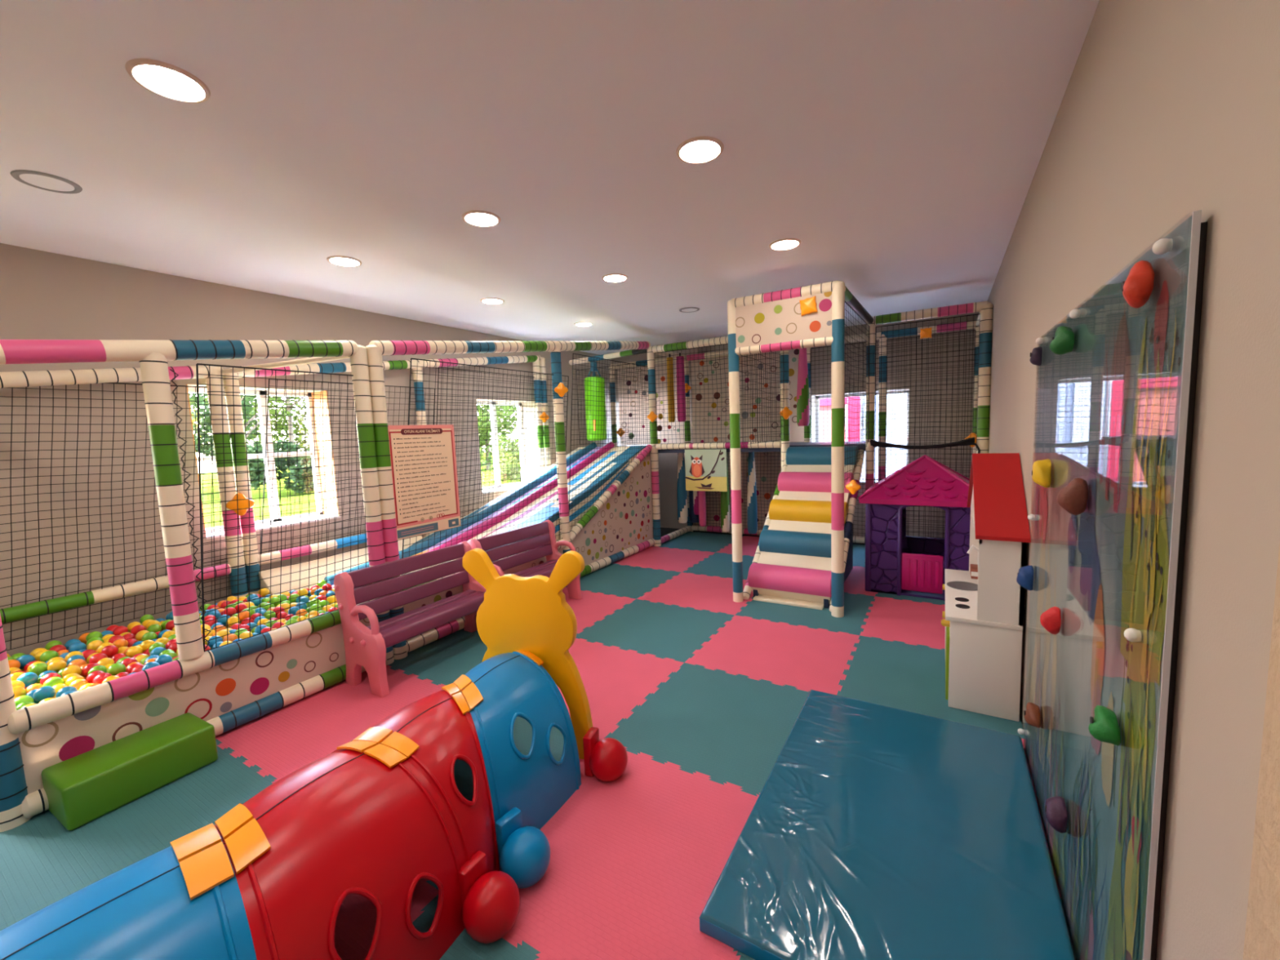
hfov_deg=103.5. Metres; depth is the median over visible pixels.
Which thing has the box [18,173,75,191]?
grille
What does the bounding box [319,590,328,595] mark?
ball
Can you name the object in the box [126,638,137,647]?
ball
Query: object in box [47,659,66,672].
ball
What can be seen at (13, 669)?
ball
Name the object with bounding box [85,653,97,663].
ball
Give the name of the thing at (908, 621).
floor mat
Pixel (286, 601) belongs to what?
ball
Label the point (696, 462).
print
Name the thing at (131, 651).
ball
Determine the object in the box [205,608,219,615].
ball
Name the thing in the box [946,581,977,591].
sink basin
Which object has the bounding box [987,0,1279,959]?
wall
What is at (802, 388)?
bag
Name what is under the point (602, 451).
slide
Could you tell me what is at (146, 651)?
ball
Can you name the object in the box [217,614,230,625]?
ball
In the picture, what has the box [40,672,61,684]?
ball
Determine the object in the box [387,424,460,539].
sign
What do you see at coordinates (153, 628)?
ball
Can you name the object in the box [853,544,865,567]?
floor mat
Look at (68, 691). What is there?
ball
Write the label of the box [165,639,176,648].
ball
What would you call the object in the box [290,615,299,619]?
ball
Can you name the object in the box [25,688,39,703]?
ball
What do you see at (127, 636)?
ball
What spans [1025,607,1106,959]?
print
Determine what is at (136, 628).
ball
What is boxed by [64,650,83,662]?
ball
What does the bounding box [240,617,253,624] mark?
ball
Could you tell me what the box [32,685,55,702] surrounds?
ball
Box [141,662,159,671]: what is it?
ball
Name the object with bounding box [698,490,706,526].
pillar
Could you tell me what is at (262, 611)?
ball
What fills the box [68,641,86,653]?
ball
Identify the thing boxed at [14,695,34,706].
ball
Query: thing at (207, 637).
ball
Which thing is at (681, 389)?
bag
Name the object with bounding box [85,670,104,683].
ball
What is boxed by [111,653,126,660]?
ball
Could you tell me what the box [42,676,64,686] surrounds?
ball
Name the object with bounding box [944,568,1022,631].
countertop
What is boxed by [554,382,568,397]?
tag
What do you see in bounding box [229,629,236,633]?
ball
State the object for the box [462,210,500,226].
recessed light
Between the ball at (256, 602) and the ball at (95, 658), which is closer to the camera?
the ball at (95, 658)
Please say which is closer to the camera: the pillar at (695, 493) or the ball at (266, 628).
the ball at (266, 628)
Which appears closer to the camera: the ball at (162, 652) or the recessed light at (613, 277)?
the ball at (162, 652)
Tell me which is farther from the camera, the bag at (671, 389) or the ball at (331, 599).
the bag at (671, 389)
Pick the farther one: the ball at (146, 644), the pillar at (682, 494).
the pillar at (682, 494)
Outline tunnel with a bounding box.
[0,547,627,959]
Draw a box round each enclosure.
[0,339,422,831]
[236,340,655,659]
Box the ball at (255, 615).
[249,613,262,620]
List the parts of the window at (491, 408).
sill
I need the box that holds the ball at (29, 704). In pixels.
[21,703,35,708]
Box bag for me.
[584,361,607,440]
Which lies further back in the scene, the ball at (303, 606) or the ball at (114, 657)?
the ball at (303, 606)
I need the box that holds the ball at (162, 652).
[158,648,175,656]
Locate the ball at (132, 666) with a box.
[125,662,141,673]
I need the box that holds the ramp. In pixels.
[742,445,864,611]
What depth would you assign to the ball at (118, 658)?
2.88 m
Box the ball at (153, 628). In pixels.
[146,624,161,632]
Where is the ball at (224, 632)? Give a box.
[216,629,230,639]
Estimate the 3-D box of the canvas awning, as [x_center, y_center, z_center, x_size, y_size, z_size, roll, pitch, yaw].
[3.304,-0.492,8.461,0.860,2.540,0.100,1,7,31]
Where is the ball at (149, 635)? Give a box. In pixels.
[141,631,157,640]
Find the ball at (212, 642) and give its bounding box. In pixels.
[207,635,222,648]
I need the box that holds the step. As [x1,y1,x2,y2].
[41,712,217,830]
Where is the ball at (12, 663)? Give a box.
[8,659,20,667]
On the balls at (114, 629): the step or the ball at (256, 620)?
the ball at (256, 620)
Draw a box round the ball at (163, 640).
[154,637,169,644]
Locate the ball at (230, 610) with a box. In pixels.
[222,607,236,617]
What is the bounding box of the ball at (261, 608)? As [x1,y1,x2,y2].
[254,607,266,613]
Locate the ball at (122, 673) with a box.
[115,671,129,677]
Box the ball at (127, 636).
[122,633,135,639]
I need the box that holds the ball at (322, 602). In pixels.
[318,600,328,608]
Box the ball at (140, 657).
[134,653,149,662]
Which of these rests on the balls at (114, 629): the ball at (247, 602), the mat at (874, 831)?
the ball at (247, 602)
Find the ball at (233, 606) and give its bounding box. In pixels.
[229,603,237,608]
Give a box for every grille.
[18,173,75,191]
[681,308,697,311]
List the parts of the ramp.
board, support frame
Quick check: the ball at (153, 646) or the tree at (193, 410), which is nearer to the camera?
the ball at (153, 646)
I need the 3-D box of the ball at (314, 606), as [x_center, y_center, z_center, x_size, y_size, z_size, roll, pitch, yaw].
[-2.302,0.916,3.581,0.072,0.073,0.070,1,7,31]
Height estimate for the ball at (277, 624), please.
0.073 m
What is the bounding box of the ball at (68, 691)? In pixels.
[60,690,76,696]
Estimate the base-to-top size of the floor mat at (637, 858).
0.020 m
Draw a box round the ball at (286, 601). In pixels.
[280,600,291,604]
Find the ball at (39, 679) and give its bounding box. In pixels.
[35,674,46,684]
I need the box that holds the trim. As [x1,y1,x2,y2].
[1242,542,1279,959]
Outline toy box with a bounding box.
[969,564,977,579]
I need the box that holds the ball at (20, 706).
[15,701,35,710]
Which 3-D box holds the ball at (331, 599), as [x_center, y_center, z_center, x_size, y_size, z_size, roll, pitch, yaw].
[-2.282,0.890,3.739,0.072,0.073,0.070,1,7,31]
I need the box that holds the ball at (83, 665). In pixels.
[80,663,88,676]
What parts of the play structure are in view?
post, panel, post, rail, rail, rail, post, rail, panel, panel, rail, post, rail, post, post, post, rail, post, rail, post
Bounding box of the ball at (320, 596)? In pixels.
[316,595,327,600]
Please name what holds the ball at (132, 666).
on the balls at (114, 629)
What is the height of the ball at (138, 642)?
0.073 m
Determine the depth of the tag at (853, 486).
5.02 m
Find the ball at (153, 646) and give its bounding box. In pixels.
[148,642,165,653]
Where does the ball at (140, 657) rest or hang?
on the balls at (114, 629)
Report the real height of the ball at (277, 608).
0.073 m
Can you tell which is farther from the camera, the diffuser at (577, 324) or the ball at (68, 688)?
the diffuser at (577, 324)
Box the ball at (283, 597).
[277,594,287,602]
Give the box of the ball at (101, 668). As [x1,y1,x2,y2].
[87,665,106,675]
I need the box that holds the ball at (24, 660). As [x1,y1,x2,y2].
[16,654,35,667]
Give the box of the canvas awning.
[819,395,865,477]
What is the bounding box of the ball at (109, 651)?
[101,644,118,657]
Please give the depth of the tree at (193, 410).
18.52 m
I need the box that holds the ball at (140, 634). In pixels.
[134,630,148,640]
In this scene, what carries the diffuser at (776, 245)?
attached to the recessed light at (784, 244)
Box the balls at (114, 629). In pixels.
[10,580,334,684]
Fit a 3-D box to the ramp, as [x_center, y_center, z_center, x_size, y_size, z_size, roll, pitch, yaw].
[1.738,0.376,5.213,0.866,1.381,1.732,1,7,31]
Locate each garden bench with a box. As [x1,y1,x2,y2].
[333,541,486,697]
[466,520,582,599]
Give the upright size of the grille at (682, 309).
0.002 m
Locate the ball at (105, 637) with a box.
[102,634,115,640]
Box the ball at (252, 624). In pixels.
[247,622,257,630]
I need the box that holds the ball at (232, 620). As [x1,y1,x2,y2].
[226,616,239,626]
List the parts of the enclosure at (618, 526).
rail, post, rail, post, rail, rail, panel, rail, post, post, post, rail, rail, rail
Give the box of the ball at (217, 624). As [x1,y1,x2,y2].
[210,622,224,629]
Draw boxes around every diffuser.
[134,65,203,100]
[330,257,359,266]
[466,213,497,226]
[482,299,502,303]
[576,323,591,326]
[604,275,625,281]
[680,140,719,161]
[772,240,798,249]
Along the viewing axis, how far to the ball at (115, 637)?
3.12 m
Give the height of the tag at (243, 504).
0.184 m
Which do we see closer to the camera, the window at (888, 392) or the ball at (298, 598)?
the ball at (298, 598)
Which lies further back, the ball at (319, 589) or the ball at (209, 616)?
the ball at (319, 589)
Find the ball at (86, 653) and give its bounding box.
[81,648,97,662]
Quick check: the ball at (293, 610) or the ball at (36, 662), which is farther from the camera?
the ball at (293, 610)
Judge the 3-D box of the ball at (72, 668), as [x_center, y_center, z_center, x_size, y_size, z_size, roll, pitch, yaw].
[-3.050,1.032,2.710,0.072,0.073,0.070,1,7,31]
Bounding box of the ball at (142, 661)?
[139,657,147,664]
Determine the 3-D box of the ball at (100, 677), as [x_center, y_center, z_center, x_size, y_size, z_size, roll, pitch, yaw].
[-2.792,1.040,2.624,0.072,0.073,0.070,1,7,31]
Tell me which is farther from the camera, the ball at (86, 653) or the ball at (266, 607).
the ball at (266, 607)
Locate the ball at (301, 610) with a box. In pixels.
[295,608,307,616]
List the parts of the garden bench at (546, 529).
frame, frame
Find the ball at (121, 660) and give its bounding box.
[115,656,130,662]
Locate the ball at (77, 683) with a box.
[69,679,88,690]
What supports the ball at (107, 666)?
on the balls at (114, 629)
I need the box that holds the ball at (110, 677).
[102,675,119,683]
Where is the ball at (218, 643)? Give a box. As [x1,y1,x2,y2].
[212,641,223,648]
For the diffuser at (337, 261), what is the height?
0.002 m
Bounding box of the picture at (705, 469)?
[684,448,727,491]
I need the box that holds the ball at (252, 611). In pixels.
[245,608,255,617]
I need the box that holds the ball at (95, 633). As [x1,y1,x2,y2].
[85,631,102,641]
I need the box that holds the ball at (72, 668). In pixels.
[61,665,81,676]
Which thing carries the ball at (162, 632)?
on the balls at (114, 629)
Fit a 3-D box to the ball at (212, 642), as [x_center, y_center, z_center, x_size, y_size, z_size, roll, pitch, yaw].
[-2.568,0.979,3.050,0.072,0.073,0.070,1,7,31]
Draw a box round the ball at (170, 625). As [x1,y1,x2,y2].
[164,620,174,630]
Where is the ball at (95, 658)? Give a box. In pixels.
[88,653,107,663]
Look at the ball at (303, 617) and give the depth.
3.42 m
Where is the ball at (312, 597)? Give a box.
[309,595,316,600]
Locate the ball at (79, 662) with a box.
[67,658,86,666]
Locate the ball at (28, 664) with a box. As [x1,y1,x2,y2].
[23,660,39,671]
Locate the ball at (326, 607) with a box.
[321,604,332,612]
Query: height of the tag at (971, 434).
0.152 m
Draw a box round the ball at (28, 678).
[16,672,38,687]
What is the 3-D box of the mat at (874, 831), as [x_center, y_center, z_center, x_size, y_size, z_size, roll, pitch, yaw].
[1.033,1.354,2.058,1.006,0.072,1.603,1,7,31]
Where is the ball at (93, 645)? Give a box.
[86,640,103,650]
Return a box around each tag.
[226,493,254,515]
[539,412,549,422]
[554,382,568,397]
[616,427,625,436]
[647,411,657,422]
[684,382,691,392]
[779,406,792,419]
[799,295,817,316]
[845,479,861,494]
[920,327,932,338]
[964,432,976,447]
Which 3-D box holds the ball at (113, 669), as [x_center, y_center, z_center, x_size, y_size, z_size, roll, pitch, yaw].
[-2.801,1.017,2.700,0.072,0.073,0.070,1,7,31]
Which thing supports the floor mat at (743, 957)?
on the floor
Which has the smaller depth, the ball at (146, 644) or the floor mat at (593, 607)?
the ball at (146, 644)
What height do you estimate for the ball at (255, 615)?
0.073 m
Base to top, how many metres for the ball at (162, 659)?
0.073 m
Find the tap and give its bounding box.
[966,544,978,563]
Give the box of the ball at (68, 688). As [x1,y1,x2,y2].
[55,685,77,697]
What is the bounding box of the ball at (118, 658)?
[114,656,124,663]
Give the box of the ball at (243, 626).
[236,624,249,631]
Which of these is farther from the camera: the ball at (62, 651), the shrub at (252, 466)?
the shrub at (252, 466)
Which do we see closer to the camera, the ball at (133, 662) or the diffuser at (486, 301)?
the ball at (133, 662)
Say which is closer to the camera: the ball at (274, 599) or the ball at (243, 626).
the ball at (243, 626)
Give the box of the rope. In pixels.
[870,436,980,453]
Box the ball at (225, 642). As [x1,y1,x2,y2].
[219,640,232,646]
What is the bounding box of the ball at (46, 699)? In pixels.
[38,697,54,703]
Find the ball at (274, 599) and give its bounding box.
[268,596,279,606]
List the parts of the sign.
title plate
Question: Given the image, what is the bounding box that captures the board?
[1016,209,1207,959]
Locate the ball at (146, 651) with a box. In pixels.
[142,648,150,655]
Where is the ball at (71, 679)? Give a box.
[64,675,84,685]
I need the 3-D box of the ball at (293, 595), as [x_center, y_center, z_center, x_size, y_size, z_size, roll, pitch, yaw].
[-2.634,0.902,3.844,0.072,0.073,0.070,1,7,31]
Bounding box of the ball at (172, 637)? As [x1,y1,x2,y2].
[168,634,176,639]
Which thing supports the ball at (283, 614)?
on the balls at (114, 629)
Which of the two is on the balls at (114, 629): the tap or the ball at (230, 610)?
the ball at (230, 610)
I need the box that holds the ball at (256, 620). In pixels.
[253,616,266,624]
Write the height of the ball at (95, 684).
0.073 m
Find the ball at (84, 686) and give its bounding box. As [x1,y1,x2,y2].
[78,683,93,690]
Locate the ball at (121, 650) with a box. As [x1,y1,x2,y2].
[117,646,128,653]
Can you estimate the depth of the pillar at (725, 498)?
6.86 m
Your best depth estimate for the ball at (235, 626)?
3.30 m
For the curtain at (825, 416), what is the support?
hanging from the canvas awning
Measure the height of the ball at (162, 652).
0.073 m
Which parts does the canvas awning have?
awning frame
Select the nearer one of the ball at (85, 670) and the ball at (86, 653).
the ball at (85, 670)
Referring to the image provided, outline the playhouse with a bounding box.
[857,454,970,600]
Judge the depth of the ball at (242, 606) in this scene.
3.58 m
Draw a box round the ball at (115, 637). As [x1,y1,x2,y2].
[107,635,124,643]
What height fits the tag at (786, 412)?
0.152 m
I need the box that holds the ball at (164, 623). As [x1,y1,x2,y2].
[160,619,172,630]
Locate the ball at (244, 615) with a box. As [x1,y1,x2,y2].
[236,610,250,621]
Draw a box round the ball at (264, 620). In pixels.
[257,617,269,625]
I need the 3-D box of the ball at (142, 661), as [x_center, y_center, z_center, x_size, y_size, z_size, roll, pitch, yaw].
[-2.791,1.041,2.861,0.072,0.073,0.070,1,7,31]
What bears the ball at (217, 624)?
on the balls at (114, 629)
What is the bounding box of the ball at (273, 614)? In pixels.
[262,610,275,619]
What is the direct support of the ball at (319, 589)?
on the balls at (114, 629)
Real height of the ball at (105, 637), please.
0.073 m
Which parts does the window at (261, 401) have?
sill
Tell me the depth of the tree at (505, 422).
25.35 m
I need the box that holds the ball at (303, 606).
[296,601,306,608]
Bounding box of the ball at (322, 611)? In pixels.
[318,609,326,613]
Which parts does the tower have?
post, rail, rail, post, rail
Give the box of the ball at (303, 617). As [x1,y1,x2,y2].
[296,615,307,621]
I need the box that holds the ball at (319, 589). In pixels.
[314,588,323,595]
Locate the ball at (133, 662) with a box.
[124,662,142,671]
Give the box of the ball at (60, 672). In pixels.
[57,667,65,678]
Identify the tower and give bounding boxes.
[727,280,873,617]
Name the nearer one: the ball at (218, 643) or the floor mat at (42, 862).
the floor mat at (42, 862)
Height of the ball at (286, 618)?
0.073 m
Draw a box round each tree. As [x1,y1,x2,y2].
[188,392,261,456]
[189,393,309,460]
[189,402,208,442]
[476,404,517,469]
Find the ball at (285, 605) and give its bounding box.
[279,602,289,611]
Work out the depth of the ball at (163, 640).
3.06 m
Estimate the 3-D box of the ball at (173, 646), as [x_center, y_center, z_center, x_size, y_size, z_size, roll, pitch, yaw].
[-2.717,0.984,2.961,0.072,0.073,0.070,1,7,31]
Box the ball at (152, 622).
[145,620,160,629]
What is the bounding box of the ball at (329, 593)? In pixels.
[326,591,334,596]
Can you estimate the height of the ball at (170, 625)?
0.073 m
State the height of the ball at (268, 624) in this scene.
0.073 m
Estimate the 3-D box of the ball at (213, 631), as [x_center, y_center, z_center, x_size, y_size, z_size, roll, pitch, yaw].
[-2.727,0.980,3.192,0.072,0.073,0.070,1,7,31]
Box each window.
[186,384,340,539]
[476,401,525,493]
[815,390,909,483]
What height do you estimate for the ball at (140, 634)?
0.073 m
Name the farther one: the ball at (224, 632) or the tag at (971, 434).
the tag at (971, 434)
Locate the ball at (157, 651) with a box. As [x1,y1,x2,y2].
[149,646,165,656]
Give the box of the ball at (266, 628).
[261,626,272,633]
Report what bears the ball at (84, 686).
on the balls at (114, 629)
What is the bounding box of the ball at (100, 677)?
[93,672,111,684]
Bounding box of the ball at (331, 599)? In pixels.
[326,595,337,604]
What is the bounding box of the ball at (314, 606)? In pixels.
[309,604,321,611]
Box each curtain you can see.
[819,404,845,441]
[847,395,860,441]
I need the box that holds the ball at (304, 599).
[298,596,308,602]
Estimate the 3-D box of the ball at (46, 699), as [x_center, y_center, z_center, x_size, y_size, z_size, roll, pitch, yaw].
[-2.854,1.088,2.433,0.072,0.073,0.070,1,7,31]
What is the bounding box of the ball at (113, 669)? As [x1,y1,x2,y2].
[106,662,126,675]
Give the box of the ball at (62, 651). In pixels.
[57,649,69,656]
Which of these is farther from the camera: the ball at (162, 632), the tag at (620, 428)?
the tag at (620, 428)
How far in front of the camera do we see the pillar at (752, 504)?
6.65 m
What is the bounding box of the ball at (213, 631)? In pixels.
[201,629,215,635]
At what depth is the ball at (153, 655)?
2.80 m
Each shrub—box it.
[233,438,314,493]
[480,435,521,480]
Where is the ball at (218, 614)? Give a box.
[208,611,221,621]
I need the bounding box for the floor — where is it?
[653,527,1022,723]
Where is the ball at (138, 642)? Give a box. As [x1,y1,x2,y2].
[131,640,143,646]
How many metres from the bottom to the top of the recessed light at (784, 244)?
0.010 m
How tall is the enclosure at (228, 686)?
2.327 m
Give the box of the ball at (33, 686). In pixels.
[25,683,43,693]
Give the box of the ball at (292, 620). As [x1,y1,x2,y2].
[284,618,297,625]
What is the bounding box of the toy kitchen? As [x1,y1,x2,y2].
[941,453,1031,721]
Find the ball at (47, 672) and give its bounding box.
[38,670,57,678]
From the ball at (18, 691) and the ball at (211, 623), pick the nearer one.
the ball at (18, 691)
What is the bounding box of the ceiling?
[0,0,1099,355]
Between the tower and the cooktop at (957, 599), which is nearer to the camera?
the cooktop at (957, 599)
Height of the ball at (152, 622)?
0.073 m
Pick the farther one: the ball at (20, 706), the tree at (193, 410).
the tree at (193, 410)
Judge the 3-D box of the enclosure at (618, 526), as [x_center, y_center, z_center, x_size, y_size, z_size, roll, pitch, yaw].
[-1.458,-0.271,5.599,1.431,2.840,4.454,1,7,31]
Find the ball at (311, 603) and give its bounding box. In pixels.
[309,598,319,606]
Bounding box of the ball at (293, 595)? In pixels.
[288,593,298,603]
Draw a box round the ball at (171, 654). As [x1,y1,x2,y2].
[163,651,177,657]
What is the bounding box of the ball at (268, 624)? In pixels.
[265,619,277,627]
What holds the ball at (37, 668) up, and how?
on the balls at (114, 629)
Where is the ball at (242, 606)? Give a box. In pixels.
[235,603,247,613]
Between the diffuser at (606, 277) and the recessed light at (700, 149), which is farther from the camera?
the diffuser at (606, 277)
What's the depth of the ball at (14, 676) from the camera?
2.65 m
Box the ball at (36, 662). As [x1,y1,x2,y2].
[26,661,45,672]
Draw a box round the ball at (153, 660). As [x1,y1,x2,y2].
[144,657,156,664]
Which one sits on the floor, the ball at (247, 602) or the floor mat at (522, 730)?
the floor mat at (522, 730)
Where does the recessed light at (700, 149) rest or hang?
in the ceiling
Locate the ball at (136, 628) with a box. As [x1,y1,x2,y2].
[130,625,146,635]
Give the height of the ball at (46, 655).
0.073 m
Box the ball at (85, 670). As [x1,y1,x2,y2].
[81,662,99,676]
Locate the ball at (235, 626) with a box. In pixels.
[230,622,242,629]
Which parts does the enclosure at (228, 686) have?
post, rail, rail, rail, post, lacing cord, rail, panel, rail, post, post, rail, rail, post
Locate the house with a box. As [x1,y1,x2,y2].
[628,393,906,477]
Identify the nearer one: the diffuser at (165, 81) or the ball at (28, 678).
the diffuser at (165, 81)
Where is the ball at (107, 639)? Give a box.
[103,635,112,643]
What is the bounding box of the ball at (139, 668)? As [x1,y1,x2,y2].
[130,664,144,673]
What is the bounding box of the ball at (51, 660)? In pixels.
[46,656,65,665]
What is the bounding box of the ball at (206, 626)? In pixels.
[200,624,210,633]
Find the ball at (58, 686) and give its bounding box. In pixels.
[52,684,67,697]
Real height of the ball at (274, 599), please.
0.073 m
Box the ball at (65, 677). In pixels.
[62,672,79,683]
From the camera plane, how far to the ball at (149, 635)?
3.19 m
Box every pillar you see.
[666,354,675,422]
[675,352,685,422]
[676,453,688,523]
[688,490,698,523]
[693,490,698,515]
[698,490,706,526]
[720,456,730,532]
[746,452,757,533]
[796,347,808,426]
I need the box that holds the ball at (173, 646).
[168,641,177,653]
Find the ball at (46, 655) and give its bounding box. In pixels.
[40,650,58,662]
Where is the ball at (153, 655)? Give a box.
[143,654,158,664]
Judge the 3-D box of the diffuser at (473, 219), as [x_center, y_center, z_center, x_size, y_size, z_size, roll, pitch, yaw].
[-0.934,-1.536,2.977,0.177,0.002,0.177,1,7,31]
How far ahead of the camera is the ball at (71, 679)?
2.61 m
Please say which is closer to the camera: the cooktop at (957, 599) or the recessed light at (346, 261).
the cooktop at (957, 599)
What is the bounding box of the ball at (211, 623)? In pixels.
[204,617,217,626]
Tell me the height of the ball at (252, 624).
0.073 m
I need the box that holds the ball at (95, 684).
[87,683,100,688]
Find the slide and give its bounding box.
[324,441,644,587]
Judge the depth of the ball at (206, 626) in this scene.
3.22 m
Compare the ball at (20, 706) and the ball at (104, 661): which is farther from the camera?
the ball at (104, 661)
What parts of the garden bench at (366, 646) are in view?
frame, frame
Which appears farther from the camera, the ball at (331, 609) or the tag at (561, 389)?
the tag at (561, 389)
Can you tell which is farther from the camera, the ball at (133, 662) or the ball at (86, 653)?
the ball at (86, 653)
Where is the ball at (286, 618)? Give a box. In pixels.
[284,613,294,621]
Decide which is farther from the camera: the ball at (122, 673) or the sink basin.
the sink basin
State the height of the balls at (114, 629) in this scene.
0.210 m
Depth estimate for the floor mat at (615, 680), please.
3.34 m
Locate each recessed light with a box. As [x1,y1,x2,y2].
[124,57,210,103]
[326,255,362,266]
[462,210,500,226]
[480,297,504,304]
[574,321,592,326]
[601,273,627,282]
[675,136,724,164]
[768,238,800,250]
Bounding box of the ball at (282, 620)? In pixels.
[276,618,286,622]
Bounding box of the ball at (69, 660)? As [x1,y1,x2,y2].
[66,654,84,666]
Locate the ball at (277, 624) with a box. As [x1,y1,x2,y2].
[271,622,284,628]
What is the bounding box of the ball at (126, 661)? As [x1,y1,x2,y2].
[120,657,137,667]
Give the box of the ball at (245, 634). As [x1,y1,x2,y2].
[239,631,253,639]
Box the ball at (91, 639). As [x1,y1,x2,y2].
[86,636,103,646]
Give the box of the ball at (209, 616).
[204,614,216,621]
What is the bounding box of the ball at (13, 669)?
[8,666,21,673]
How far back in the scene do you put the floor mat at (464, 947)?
1.61 m
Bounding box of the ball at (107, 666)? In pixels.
[104,663,113,669]
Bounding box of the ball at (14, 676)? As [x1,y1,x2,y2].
[10,671,25,681]
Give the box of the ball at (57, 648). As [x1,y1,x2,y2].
[48,644,66,652]
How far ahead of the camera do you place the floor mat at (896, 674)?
3.15 m
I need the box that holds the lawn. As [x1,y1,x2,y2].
[198,452,521,528]
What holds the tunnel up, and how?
on the floor mat at (522, 730)
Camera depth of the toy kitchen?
2.74 m
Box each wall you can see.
[0,243,612,656]
[610,311,979,537]
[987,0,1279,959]
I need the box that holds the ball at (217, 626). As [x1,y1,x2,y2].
[213,625,226,631]
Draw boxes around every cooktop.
[955,597,968,601]
[955,604,969,608]
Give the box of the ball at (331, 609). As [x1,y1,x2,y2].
[328,607,337,611]
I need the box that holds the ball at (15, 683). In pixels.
[11,680,25,687]
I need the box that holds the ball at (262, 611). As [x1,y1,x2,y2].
[256,609,266,614]
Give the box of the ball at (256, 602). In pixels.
[250,597,262,606]
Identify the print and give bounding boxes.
[688,454,704,477]
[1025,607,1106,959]
[1029,457,1141,959]
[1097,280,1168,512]
[1104,311,1180,959]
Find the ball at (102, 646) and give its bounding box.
[97,642,113,653]
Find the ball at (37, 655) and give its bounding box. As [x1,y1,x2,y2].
[34,649,48,661]
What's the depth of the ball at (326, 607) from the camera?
3.60 m
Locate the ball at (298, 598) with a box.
[295,595,305,603]
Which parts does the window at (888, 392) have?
sill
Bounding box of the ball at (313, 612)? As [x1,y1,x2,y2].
[306,610,319,617]
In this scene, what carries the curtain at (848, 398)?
hanging from the canvas awning
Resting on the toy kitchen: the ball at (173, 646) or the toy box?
the toy box
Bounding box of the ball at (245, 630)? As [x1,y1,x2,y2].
[234,628,248,638]
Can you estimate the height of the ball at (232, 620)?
0.073 m
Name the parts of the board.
spacer knob, spacer knob, spacer knob, spacer knob, spacer knob, spacer knob, backing frame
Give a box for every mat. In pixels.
[0,738,277,930]
[215,665,446,783]
[333,878,438,959]
[387,627,487,685]
[412,894,540,959]
[426,716,599,889]
[499,746,759,959]
[556,638,683,740]
[562,586,635,633]
[565,563,680,599]
[575,599,734,662]
[604,662,810,796]
[613,546,714,572]
[636,572,753,614]
[653,531,743,552]
[682,552,754,579]
[684,615,860,694]
[698,689,1075,959]
[715,535,759,556]
[733,898,1076,959]
[734,591,875,635]
[836,635,1024,739]
[844,565,877,595]
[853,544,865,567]
[859,596,945,649]
[875,592,945,604]
[1021,738,1061,898]
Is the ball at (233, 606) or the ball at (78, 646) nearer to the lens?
the ball at (78, 646)
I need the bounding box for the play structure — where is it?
[575,301,993,563]
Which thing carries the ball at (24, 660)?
on the balls at (114, 629)
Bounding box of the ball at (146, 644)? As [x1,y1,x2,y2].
[139,639,154,652]
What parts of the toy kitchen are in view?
control knob, door, roof panel, panel, gable panel, panel, roof panel, panel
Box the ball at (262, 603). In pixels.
[257,601,267,607]
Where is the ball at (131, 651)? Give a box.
[125,645,142,657]
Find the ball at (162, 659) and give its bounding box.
[154,654,172,665]
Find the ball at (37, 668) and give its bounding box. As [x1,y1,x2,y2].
[28,662,47,675]
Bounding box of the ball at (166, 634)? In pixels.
[161,630,175,638]
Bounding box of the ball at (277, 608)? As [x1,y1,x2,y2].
[272,606,284,616]
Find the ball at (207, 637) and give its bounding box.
[202,635,211,644]
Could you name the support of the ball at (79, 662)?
on the balls at (114, 629)
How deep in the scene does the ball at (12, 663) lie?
2.83 m
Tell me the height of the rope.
0.298 m
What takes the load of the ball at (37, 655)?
on the balls at (114, 629)
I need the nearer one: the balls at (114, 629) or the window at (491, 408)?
the balls at (114, 629)
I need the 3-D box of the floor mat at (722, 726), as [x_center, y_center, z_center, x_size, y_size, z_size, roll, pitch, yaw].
[0.482,1.344,2.837,1.026,0.020,1.026,1,7,31]
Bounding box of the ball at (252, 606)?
[249,605,258,609]
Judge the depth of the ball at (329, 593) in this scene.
3.85 m
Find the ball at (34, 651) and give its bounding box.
[29,648,46,656]
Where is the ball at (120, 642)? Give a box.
[112,638,128,648]
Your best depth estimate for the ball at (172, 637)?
3.15 m
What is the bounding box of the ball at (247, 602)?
[244,601,254,608]
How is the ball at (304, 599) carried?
on the balls at (114, 629)
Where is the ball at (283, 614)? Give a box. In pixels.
[275,611,288,618]
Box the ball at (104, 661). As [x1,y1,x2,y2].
[97,657,114,666]
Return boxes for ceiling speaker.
[9,169,82,193]
[679,306,699,312]
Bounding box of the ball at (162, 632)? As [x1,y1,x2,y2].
[157,629,168,638]
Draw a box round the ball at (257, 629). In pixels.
[254,624,266,634]
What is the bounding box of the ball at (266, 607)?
[262,603,275,610]
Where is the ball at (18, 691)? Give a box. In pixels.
[12,686,26,697]
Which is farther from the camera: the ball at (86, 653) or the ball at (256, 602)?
the ball at (256, 602)
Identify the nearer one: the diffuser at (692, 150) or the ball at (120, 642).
the diffuser at (692, 150)
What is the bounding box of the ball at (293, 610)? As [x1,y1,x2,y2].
[288,606,299,615]
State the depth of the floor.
8.02 m
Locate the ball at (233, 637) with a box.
[222,633,237,641]

